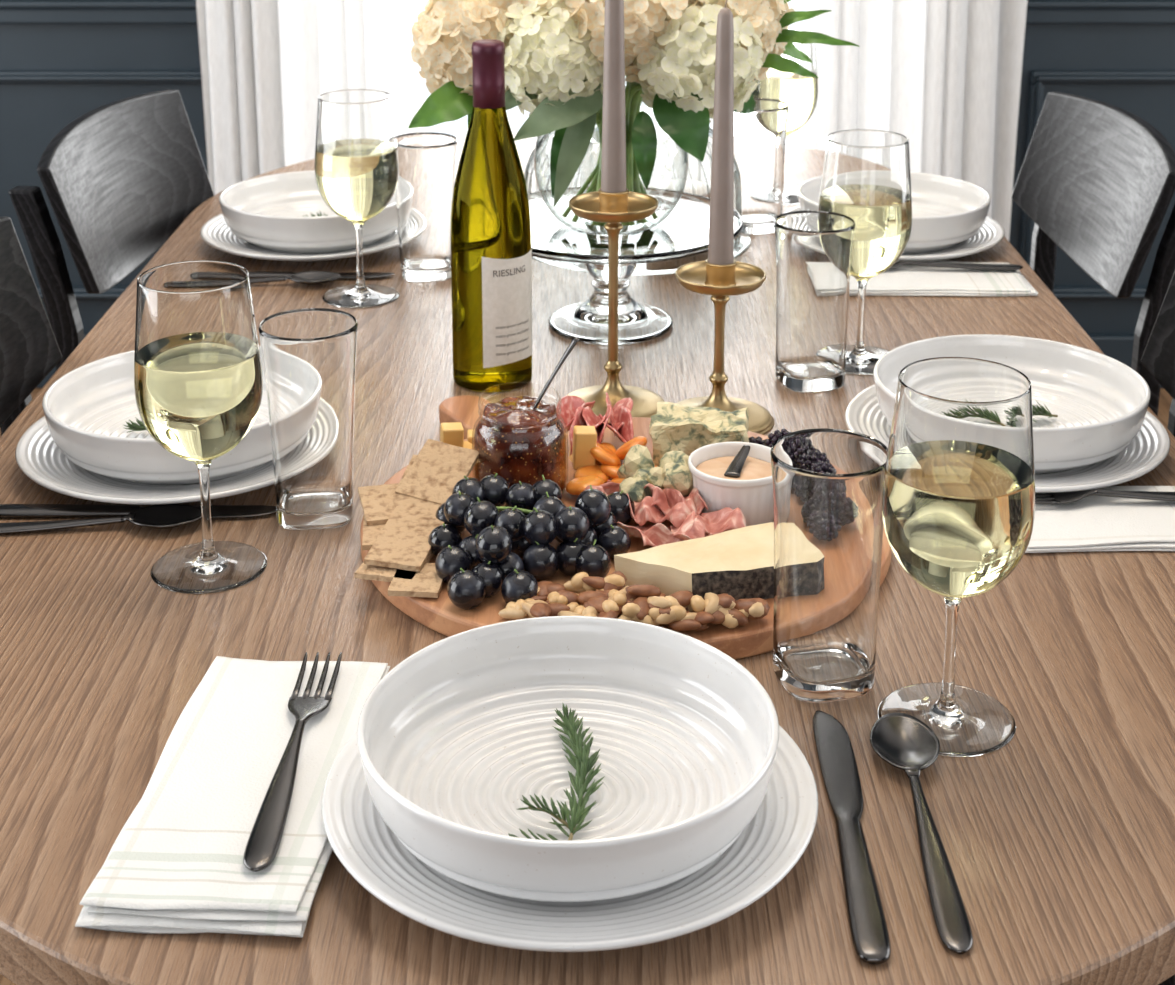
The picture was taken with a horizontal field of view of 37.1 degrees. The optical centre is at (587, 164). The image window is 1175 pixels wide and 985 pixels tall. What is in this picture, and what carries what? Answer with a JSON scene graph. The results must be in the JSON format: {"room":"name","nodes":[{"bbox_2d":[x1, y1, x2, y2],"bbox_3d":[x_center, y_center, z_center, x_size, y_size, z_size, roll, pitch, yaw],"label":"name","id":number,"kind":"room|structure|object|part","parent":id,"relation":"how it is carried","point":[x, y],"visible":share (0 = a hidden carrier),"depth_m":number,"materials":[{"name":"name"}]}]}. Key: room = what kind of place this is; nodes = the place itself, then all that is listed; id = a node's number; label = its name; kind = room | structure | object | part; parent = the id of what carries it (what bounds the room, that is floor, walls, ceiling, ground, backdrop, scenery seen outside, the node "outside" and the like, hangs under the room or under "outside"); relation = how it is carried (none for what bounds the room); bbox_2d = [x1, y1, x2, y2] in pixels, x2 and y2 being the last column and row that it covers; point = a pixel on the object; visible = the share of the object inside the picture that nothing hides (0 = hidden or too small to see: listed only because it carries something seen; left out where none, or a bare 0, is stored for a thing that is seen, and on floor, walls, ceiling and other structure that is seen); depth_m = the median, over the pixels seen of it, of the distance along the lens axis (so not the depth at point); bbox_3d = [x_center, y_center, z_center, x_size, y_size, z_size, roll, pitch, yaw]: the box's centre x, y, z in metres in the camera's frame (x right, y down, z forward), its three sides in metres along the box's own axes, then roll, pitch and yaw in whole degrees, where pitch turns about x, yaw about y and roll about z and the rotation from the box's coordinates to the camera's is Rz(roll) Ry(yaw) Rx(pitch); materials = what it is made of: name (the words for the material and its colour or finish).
{"room":"dining room","nodes":[
{"label":"dining room","id":0,"kind":"room"},
{"bbox_2d":[0,388,1171,984],"bbox_3d":[0.050,1.137,1.198,5.100,0.050,5.600,0,14,0],"label":"floor","id":1,"kind":"structure","parent":0,"point":[1165,400],"depth_m":3.69,"materials":[{"name":"brown wood"}]},
{"bbox_2d":[0,217,61,435],"bbox_3d":[-0.378,0.537,1.638,0.522,0.910,0.466,0,14,1],"label":"dining chair","id":2,"kind":"object","parent":1,"relation":"on","point":[29,348],"visible":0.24,"depth_m":1.75,"materials":[{"name":"black wood"}]},
{"bbox_3d":[-0.600,0.507,1.849,0.071,0.870,0.034,0,13,1],"label":"leg","id":3,"kind":"part","parent":2,"relation":"part of","materials":[{"name":"black wood"}]},
{"bbox_2d":[9,90,213,370],"bbox_3d":[-0.377,0.385,2.273,0.522,0.910,0.466,1,14,5],"label":"dining chair","id":4,"kind":"object","parent":1,"relation":"on","point":[118,180],"visible":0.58,"depth_m":2.18,"materials":[{"name":"black wood"}]},
{"bbox_3d":[-0.619,0.449,2.094,0.071,0.870,0.034,1,14,5],"label":"leg","id":5,"kind":"part","parent":4,"relation":"part of","materials":[{"name":"black wood"}]},
{"bbox_3d":[-0.586,0.035,2.208,0.095,0.198,0.466,1,14,5],"label":"backrest","id":6,"kind":"part","parent":4,"relation":"part of","materials":[{"name":"black wood"}]},
{"bbox_2d":[0,131,1174,984],"bbox_3d":[0.000,0.550,1.929,1.070,0.750,2.075,0,14,0],"label":"dining table","id":7,"kind":"object","parent":1,"relation":"on","point":[1058,840],"visible":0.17,"depth_m":1.16,"materials":[{"name":"brown wood"}]},
{"bbox_2d":[0,504,201,533],"bbox_3d":[-0.411,0.286,1.397,0.209,0.011,0.041,-1,14,-4],"label":"spoon","id":8,"kind":"object","parent":7,"relation":"on","point":[161,516],"depth_m":1.40,"materials":[{"name":"black metal"}]},
{"bbox_2d":[0,504,275,517],"bbox_3d":[-0.368,0.282,1.424,0.240,0.007,0.023,0,14,0],"label":"table knife","id":9,"kind":"object","parent":7,"relation":"on","point":[6,510],"visible":0.83,"depth_m":1.42,"materials":[{"name":"black metal"}]},
{"bbox_2d":[15,416,273,504],"bbox_3d":[-0.354,0.246,1.537,0.280,0.024,0.280,9,16,32],"label":"dinner plate","id":10,"kind":"object","parent":7,"relation":"on","point":[37,455],"visible":0.27,"depth_m":1.46,"materials":[{"name":"white ceramic"}]},
{"bbox_2d":[42,346,272,484],"bbox_3d":[-0.351,0.221,1.534,0.238,0.056,0.238,-1,14,-5],"label":"pasta bowl","id":11,"kind":"object","parent":10,"relation":"on","point":[86,409],"visible":0.48,"depth_m":1.46,"materials":[{"name":"white ceramic"}]},
{"bbox_2d":[122,418,146,431],"bbox_3d":[-0.374,0.228,1.538,0.071,0.020,0.029,4,14,16],"label":"rosemary sprig","id":12,"kind":"object","parent":11,"relation":"in","point":[133,426],"visible":0.3,"depth_m":1.54,"materials":[{"name":"green plant"}]},
{"bbox_2d":[134,260,266,593],"bbox_3d":[-0.288,0.194,1.307,0.093,0.232,0.093,0,14,0],"label":"wine glass","id":13,"kind":"object","parent":7,"relation":"on","point":[198,374],"visible":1,"depth_m":1.27,"materials":[{"name":"clear glass"}]},
{"bbox_2d":[75,656,389,936],"bbox_3d":[-0.201,0.368,1.050,0.128,0.014,0.274,1,14,4],"label":"cloth napkin","id":14,"kind":"object","parent":7,"relation":"on","point":[176,865],"visible":0.87,"depth_m":1.00,"materials":[{"name":"white fabric"}]},
{"bbox_2d":[243,652,341,871],"bbox_3d":[-0.178,0.353,1.058,0.027,0.009,0.228,0,14,1],"label":"fork","id":15,"kind":"object","parent":14,"relation":"on","point":[265,837],"visible":1,"depth_m":1.02,"materials":[{"name":"metal"}]},
{"bbox_2d":[250,271,339,284],"bbox_3d":[-0.391,0.135,2.028,0.209,0.011,0.041,0,14,-2],"label":"spoon","id":16,"kind":"object","parent":7,"relation":"on","point":[306,277],"depth_m":2.03,"materials":[{"name":"black metal"}]},
{"bbox_2d":[200,214,398,261],"bbox_3d":[-0.343,0.087,2.201,0.280,0.024,0.280,2,14,8],"label":"dinner plate","id":17,"kind":"object","parent":7,"relation":"on","point":[215,232],"visible":0.25,"depth_m":2.13,"materials":[{"name":"white ceramic"}]},
{"bbox_3d":[-0.343,0.087,2.201,0.281,0.024,0.281,2,14,8],"label":"plate","id":18,"kind":"part","parent":17,"relation":"part of","materials":[{"name":"white ceramic"}]},
{"bbox_2d":[219,171,397,253],"bbox_3d":[-0.340,0.061,2.198,0.238,0.056,0.238,-5,14,-19],"label":"pasta bowl","id":19,"kind":"object","parent":17,"relation":"on","point":[266,212],"visible":0.83,"depth_m":2.13,"materials":[{"name":"white ceramic"}]},
{"bbox_2d":[302,210,326,216],"bbox_3d":[-0.338,0.069,2.202,0.070,0.019,0.030,3,14,11],"label":"rosemary sprig","id":20,"kind":"object","parent":19,"relation":"in","point":[312,214],"visible":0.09,"depth_m":2.21,"materials":[{"name":"green plant"}]},
{"bbox_2d":[259,308,357,529],"bbox_3d":[-0.221,0.205,1.407,0.078,0.164,0.078,-1,14,-6],"label":"drinking glass","id":21,"kind":"object","parent":7,"relation":"on","point":[309,354],"visible":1,"depth_m":1.38,"materials":[{"name":"clear glass"}]},
{"bbox_2d":[248,271,394,278],"bbox_3d":[-0.347,0.130,2.058,0.240,0.007,0.023,0,14,0],"label":"table knife","id":22,"kind":"object","parent":7,"relation":"on","point":[252,274],"visible":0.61,"depth_m":2.06,"materials":[{"name":"black metal"}]},
{"bbox_2d":[315,89,398,307],"bbox_3d":[-0.258,0.037,1.963,0.093,0.232,0.093,0,14,0],"label":"wine glass","id":23,"kind":"object","parent":7,"relation":"on","point":[357,162],"visible":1,"depth_m":1.92,"materials":[{"name":"clear glass"}]},
{"bbox_2d":[395,132,457,281],"bbox_3d":[-0.190,0.050,2.053,0.078,0.164,0.078,-3,14,-11],"label":"drinking glass","id":24,"kind":"object","parent":7,"relation":"on","point":[427,160],"visible":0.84,"depth_m":2.03,"materials":[{"name":"clear glass"}]},
{"bbox_2d":[451,39,531,391],"bbox_3d":[-0.093,0.048,1.690,0.078,0.338,0.078,0,14,0],"label":"wine bottle","id":25,"kind":"object","parent":7,"relation":"on","point":[491,247],"visible":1,"depth_m":1.67,"materials":[{"name":"green glass"}]},
{"bbox_2d":[322,725,817,951],"bbox_3d":[-0.010,0.370,1.020,0.286,0.024,0.286,-4,14,-16],"label":"dinner plate","id":26,"kind":"object","parent":7,"relation":"on","point":[782,827],"visible":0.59,"depth_m":0.94,"materials":[{"name":"white ceramic"}]},
{"bbox_2d":[357,616,778,901],"bbox_3d":[-0.011,0.345,1.011,0.241,0.058,0.241,-1,14,-5],"label":"pasta bowl","id":27,"kind":"object","parent":26,"relation":"on","point":[451,740],"visible":0.92,"depth_m":1.04,"materials":[{"name":"white ceramic"}]},
{"bbox_2d":[508,704,604,840],"bbox_3d":[-0.011,0.351,1.016,0.045,0.019,0.144,3,14,11],"label":"rosemary sprig","id":28,"kind":"object","parent":27,"relation":"in","point":[582,763],"visible":0.91,"depth_m":1.00,"materials":[{"name":"green plant"}]},
{"bbox_2d":[566,0,664,417],"bbox_3d":[0.024,0.000,1.599,0.104,0.473,0.104,0,14,0],"label":"candle","id":29,"kind":"object","parent":7,"relation":"on","point":[613,204],"visible":0.91,"depth_m":1.59,"materials":[{"name":"gold metal"}]},
{"bbox_2d":[601,0,625,192],"bbox_3d":[0.024,-0.091,1.577,0.023,0.265,0.023,0,13,0],"label":"taper candle","id":30,"kind":"object","parent":29,"relation":"on","point":[613,162],"depth_m":1.58,"materials":[{"name":"beige wax"}]},
{"bbox_2d":[360,395,891,659],"bbox_3d":[0.030,0.279,1.411,0.416,0.019,0.470,0,14,0],"label":"serving board","id":31,"kind":"object","parent":7,"relation":"on","point":[439,614],"visible":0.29,"depth_m":1.25,"materials":[{"name":"brown wood"}]},
{"bbox_2d":[355,439,478,597],"bbox_3d":[-0.134,0.264,1.328,0.097,0.044,0.188,0,14,0],"label":"crackers","id":32,"kind":"object","parent":31,"relation":"on","point":[400,518],"visible":0.94,"depth_m":1.34,"materials":[{"name":"beige food"}]},
{"bbox_2d":[440,422,596,469],"bbox_3d":[-0.063,0.235,1.462,0.142,0.042,0.094,0,14,0],"label":"cheese cubes","id":33,"kind":"object","parent":31,"relation":"on","point":[584,437],"visible":0.54,"depth_m":1.44,"materials":[{"name":"yellow food"}]},
{"bbox_2d":[472,336,578,493],"bbox_3d":[-0.054,0.202,1.410,0.078,0.129,0.078,8,16,29],"label":"jam jar","id":34,"kind":"object","parent":31,"relation":"on","point":[521,438],"visible":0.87,"depth_m":1.39,"materials":[{"name":"clear glass"}]},
{"bbox_3d":[-0.054,0.225,1.416,0.078,0.082,0.078,0,13,0],"label":"jar glass","id":35,"kind":"part","parent":34,"relation":"part of","materials":[{"name":"clear glass"}]},
{"bbox_2d":[428,473,634,609],"bbox_3d":[-0.042,0.271,1.294,0.160,0.052,0.169,0,14,0],"label":"grapes","id":36,"kind":"object","parent":31,"relation":"on","point":[475,567],"visible":0.99,"depth_m":1.27,"materials":[{"name":"black food"}]},
{"bbox_2d":[556,392,633,455],"bbox_3d":[0.006,0.218,1.503,0.067,0.034,0.084,0,14,0],"label":"salami slices","id":37,"kind":"object","parent":31,"relation":"on","point":[574,411],"visible":0.82,"depth_m":1.50,"materials":[{"name":"pink food"}]},
{"bbox_2d":[566,436,657,494],"bbox_3d":[0.023,0.246,1.432,0.068,0.032,0.090,4,14,15],"label":"apricot","id":38,"kind":"object","parent":31,"relation":"on","point":[608,459],"visible":0.65,"depth_m":1.43,"materials":[{"name":"orange food"}]},
{"bbox_2d":[498,571,769,630],"bbox_3d":[0.031,0.306,1.208,0.185,0.026,0.067,3,14,12],"label":"nuts","id":39,"kind":"object","parent":31,"relation":"on","point":[681,610],"visible":0.94,"depth_m":1.20,"materials":[{"name":"brown food"}]},
{"bbox_2d":[617,444,692,501],"bbox_3d":[0.056,0.251,1.396,0.064,0.045,0.055,0,14,0],"label":"cheese crumble","id":40,"kind":"object","parent":31,"relation":"on","point":[638,469],"visible":0.85,"depth_m":1.39,"materials":[{"name":"beige food"}]},
{"bbox_2d":[583,479,745,546],"bbox_3d":[0.055,0.264,1.361,0.088,0.030,0.146,-7,15,-28],"label":"slices","id":41,"kind":"object","parent":31,"relation":"on","point":[687,518],"visible":0.87,"depth_m":1.33,"materials":[{"name":"pink food"}]},
{"bbox_2d":[614,522,773,600],"bbox_3d":[0.099,0.292,1.257,0.142,0.026,0.073,-6,15,-24],"label":"cheese wedge","id":42,"kind":"object","parent":31,"relation":"on","point":[738,563],"visible":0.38,"depth_m":1.25,"materials":[{"name":"beige food"}]},
{"bbox_2d":[649,401,748,466],"bbox_3d":[0.095,0.230,1.471,0.085,0.047,0.057,2,14,10],"label":"cheese wedge","id":43,"kind":"object","parent":31,"relation":"on","point":[674,427],"visible":0.66,"depth_m":1.45,"materials":[{"name":"beige food"}]},
{"bbox_2d":[688,442,773,526],"bbox_3d":[0.118,0.252,1.377,0.078,0.048,0.078,-11,17,-37],"label":"ramekin","id":44,"kind":"object","parent":31,"relation":"on","point":[733,475],"visible":0.68,"depth_m":1.36,"materials":[{"name":"ceramic"}]},
{"bbox_2d":[749,428,790,447],"bbox_3d":[0.175,0.247,1.404,0.056,0.048,0.175,-3,14,-14],"label":"blackberries","id":45,"kind":"object","parent":31,"relation":"on","point":[777,434],"visible":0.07,"depth_m":1.43,"materials":[{"name":"black food"}]},
{"bbox_2d":[528,187,743,344],"bbox_3d":[0.025,0.115,1.879,0.282,0.120,0.282,9,16,34],"label":"glass cake stand","id":46,"kind":"object","parent":7,"relation":"on","point":[684,233],"visible":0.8,"depth_m":1.85,"materials":[{"name":"clear glass"}]},
{"bbox_2d":[408,0,859,234],"bbox_3d":[0.051,-0.126,1.842,0.462,0.378,0.298,1,14,3],"label":"flower vase","id":47,"kind":"object","parent":46,"relation":"on","point":[554,49],"visible":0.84,"depth_m":1.74,"materials":[{"name":"clear glass"}]},
{"bbox_2d":[524,101,750,275],"bbox_3d":[0.055,0.002,2.160,0.297,0.208,0.297,0,14,0],"label":"cake dome","id":48,"kind":"object","parent":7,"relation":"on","point":[691,186],"visible":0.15,"depth_m":2.15,"materials":[{"name":"clear glass"}]},
{"bbox_3d":[0.055,0.096,2.183,0.297,0.013,0.297,0,13,0],"label":"glass plate","id":49,"kind":"part","parent":48,"relation":"part of","materials":[{"name":"clear glass"}]},
{"bbox_2d":[675,0,773,434],"bbox_3d":[0.121,0.045,1.578,0.104,0.396,0.104,0,14,0],"label":"candle","id":50,"kind":"object","parent":7,"relation":"on","point":[720,276],"visible":0.91,"depth_m":1.57,"materials":[{"name":"grey wax"}]},
{"bbox_2d":[708,7,733,264],"bbox_3d":[0.121,-0.018,1.563,0.023,0.247,0.023,0,13,0],"label":"taper candle","id":51,"kind":"object","parent":50,"relation":"on","point":[721,220],"depth_m":1.56,"materials":[{"name":"beige wax"}]},
{"bbox_2d":[734,98,788,233],"bbox_3d":[0.218,0.002,2.253,0.078,0.164,0.078,-4,14,-17],"label":"drinking glass","id":52,"kind":"object","parent":7,"relation":"on","point":[759,135],"visible":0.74,"depth_m":2.22,"materials":[{"name":"clear glass"}]},
{"bbox_2d":[751,27,817,204],"bbox_3d":[0.268,-0.069,2.400,0.093,0.232,0.093,0,14,0],"label":"wine glass","id":53,"kind":"object","parent":7,"relation":"on","point":[800,92],"visible":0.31,"depth_m":2.35,"materials":[{"name":"clear glass"}]},
{"bbox_2d":[774,210,854,391],"bbox_3d":[0.219,0.133,1.705,0.078,0.164,0.078,-4,14,-17],"label":"drinking glass","id":54,"kind":"object","parent":7,"relation":"on","point":[814,248],"visible":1,"depth_m":1.68,"materials":[{"name":"clear glass"}]},
{"bbox_2d":[770,428,887,702],"bbox_3d":[0.158,0.265,1.156,0.078,0.164,0.078,-3,14,-14],"label":"drinking glass","id":55,"kind":"object","parent":7,"relation":"on","point":[827,483],"visible":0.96,"depth_m":1.13,"materials":[{"name":"clear glass"}]},
{"bbox_2d":[813,710,890,963],"bbox_3d":[0.152,0.380,1.014,0.023,0.007,0.240,0,14,2],"label":"table knife","id":56,"kind":"object","parent":7,"relation":"on","point":[837,761],"visible":1,"depth_m":0.99,"materials":[{"name":"grey metal"}]},
{"bbox_2d":[818,129,911,374],"bbox_3d":[0.277,0.086,1.757,0.093,0.232,0.093,0,14,0],"label":"wine glass","id":57,"kind":"object","parent":7,"relation":"on","point":[866,177],"visible":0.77,"depth_m":1.71,"materials":[{"name":"clear glass"}]},
{"bbox_2d":[785,206,1004,260],"bbox_3d":[0.380,0.087,2.201,0.281,0.024,0.281,8,16,30],"label":"dinner plate","id":58,"kind":"object","parent":7,"relation":"on","point":[991,233],"visible":0.14,"depth_m":2.13,"materials":[{"name":"white ceramic"}]},
{"bbox_2d":[797,172,990,253],"bbox_3d":[0.383,0.061,2.198,0.238,0.056,0.238,-5,14,-19],"label":"pasta bowl","id":59,"kind":"object","parent":58,"relation":"on","point":[947,212],"visible":0.38,"depth_m":2.22,"materials":[{"name":"white ceramic"}]},
{"bbox_2d":[870,712,972,953],"bbox_3d":[0.195,0.379,1.010,0.043,0.011,0.217,0,14,1],"label":"spoon","id":60,"kind":"object","parent":7,"relation":"on","point":[903,741],"visible":1,"depth_m":1.01,"materials":[{"name":"grey metal"}]},
{"bbox_2d":[849,261,1038,295],"bbox_3d":[0.387,0.132,2.044,0.254,0.009,0.120,0,14,0],"label":"cloth napkin","id":61,"kind":"object","parent":7,"relation":"on","point":[905,280],"visible":0.59,"depth_m":2.01,"materials":[{"name":"white fabric"}]},
{"bbox_2d":[889,261,1022,269],"bbox_3d":[0.404,0.118,2.059,0.217,0.010,0.026,0,14,0],"label":"fork","id":62,"kind":"object","parent":61,"relation":"on","point":[916,263],"visible":0.71,"depth_m":2.06,"materials":[{"name":"black metal"}]},
{"bbox_2d":[878,357,1034,756],"bbox_3d":[0.231,0.244,1.099,0.093,0.232,0.093,0,14,0],"label":"wine glass","id":63,"kind":"object","parent":7,"relation":"on","point":[958,493],"visible":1,"depth_m":1.06,"materials":[{"name":"clear glass"}]},
{"bbox_2d":[845,384,1169,492],"bbox_3d":[0.371,0.241,1.559,0.281,0.024,0.281,-1,14,-4],"label":"dinner plate","id":64,"kind":"object","parent":7,"relation":"on","point":[1150,446],"visible":0.18,"depth_m":1.50,"materials":[{"name":"white ceramic"}]},
{"bbox_2d":[873,334,1150,473],"bbox_3d":[0.374,0.215,1.556,0.238,0.056,0.238,-12,18,-40],"label":"pasta bowl","id":65,"kind":"object","parent":64,"relation":"on","point":[1100,403],"visible":0.41,"depth_m":1.60,"materials":[{"name":"white ceramic"}]},
{"bbox_2d":[1032,401,1057,421],"bbox_3d":[0.394,0.222,1.566,0.031,0.018,0.060,11,17,38],"label":"rosemary sprig","id":66,"kind":"object","parent":65,"relation":"in","point":[1039,410],"visible":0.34,"depth_m":1.57,"materials":[{"name":"green plant"}]},
{"bbox_2d":[1025,486,1174,552],"bbox_3d":[0.430,0.284,1.410,0.196,0.009,0.116,0,14,-2],"label":"cloth napkin","id":67,"kind":"object","parent":7,"relation":"on","point":[1090,523],"visible":0.63,"depth_m":1.39,"materials":[{"name":"white fabric"}]},
{"bbox_2d":[1035,489,1174,503],"bbox_3d":[0.440,0.270,1.427,0.217,0.010,0.026,0,14,0],"label":"fork","id":68,"kind":"object","parent":67,"relation":"on","point":[1058,497],"visible":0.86,"depth_m":1.42,"materials":[{"name":"metal"}]},
{"bbox_2d":[1011,92,1174,416],"bbox_3d":[0.431,0.387,2.267,0.522,0.910,0.466,0,14,-2],"label":"dining chair","id":69,"kind":"object","parent":1,"relation":"on","point":[1096,180],"visible":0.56,"depth_m":2.20,"materials":[{"name":"black wood"}]},
{"bbox_3d":[0.649,0.355,2.482,0.071,0.870,0.034,0,14,-2],"label":"leg","id":70,"kind":"part","parent":69,"relation":"part of","materials":[{"name":"black wood"}]},
{"bbox_3d":[0.641,0.039,2.191,0.095,0.198,0.466,0,14,-2],"label":"backrest","id":71,"kind":"part","parent":69,"relation":"part of","materials":[{"name":"black wood"}]},
{"bbox_3d":[0.664,0.453,2.076,0.071,0.870,0.034,0,14,-2],"label":"leg","id":72,"kind":"part","parent":69,"relation":"part of","materials":[{"name":"black wood"}]},
{"bbox_2d":[1141,271,1174,984],"bbox_3d":[0.399,0.540,1.629,0.522,0.910,0.466,0,14,0],"label":"dining chair","id":73,"kind":"object","parent":1,"relation":"on","point":[1158,357],"visible":0.09,"depth_m":1.75,"materials":[{"name":"black wood"}]},
{"bbox_3d":[0.609,0.194,1.546,0.095,0.198,0.466,0,13,0],"label":"backrest","id":74,"kind":"part","parent":73,"relation":"part of","materials":[{"name":"black wood"}]},
{"bbox_3d":[0.624,0.510,1.837,0.071,0.870,0.034,0,13,0],"label":"leg","id":75,"kind":"part","parent":73,"relation":"part of","materials":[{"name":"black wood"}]},
{"bbox_2d":[0,24,1174,334],"bbox_3d":[0.050,-0.794,3.563,5.100,2.600,0.100,0,14,0],"label":"wall","id":76,"kind":"structure","parent":0,"point":[31,115],"depth_m":3.66,"materials":[{"name":"blue paint"}]},
{"bbox_2d":[0,0,1174,23],"bbox_3d":[0.050,-0.315,3.603,4.900,0.050,0.045,0,14,0],"label":"trim","id":77,"kind":"structure","parent":76,"relation":"attached to","point":[11,11],"depth_m":3.60,"materials":[{"name":"blue paint"}]},
{"bbox_2d":[0,70,1174,299],"bbox_3d":[0.050,0.048,3.698,4.800,0.500,0.030,0,14,0],"label":"trim","id":78,"kind":"structure","parent":76,"relation":"attached to","point":[1038,77],"depth_m":3.64,"materials":[{"name":"blue paint"}]},
{"bbox_2d":[36,335,1162,387],"bbox_3d":[0.050,0.426,3.794,4.900,0.120,0.020,0,14,0],"label":"baseboard","id":79,"kind":"structure","parent":76,"relation":"attached to","point":[1118,347],"depth_m":3.78,"materials":[{"name":"blue paint"}]},
{"bbox_3d":[0.050,-1.774,3.171,2.348,0.050,0.205,0,13,0],"label":"curtain rod","id":80,"kind":"object","parent":76,"relation":"attached to","visible":0},
{"bbox_2d":[196,0,425,194],"bbox_3d":[-0.551,-0.605,3.375,0.465,2.280,0.129,0,14,0],"label":"curtain","id":81,"kind":"object","parent":80,"relation":"hanging from","point":[266,65],"visible":0.32,"depth_m":3.44,"materials":[{"name":"fabric"}]},
{"bbox_2d":[801,0,1026,240],"bbox_3d":[0.651,-0.604,3.371,0.452,2.280,0.126,0,14,0],"label":"curtain","id":82,"kind":"object","parent":80,"relation":"hanging from","point":[944,76],"visible":0.34,"depth_m":3.45,"materials":[{"name":"fabric"}]}
]}

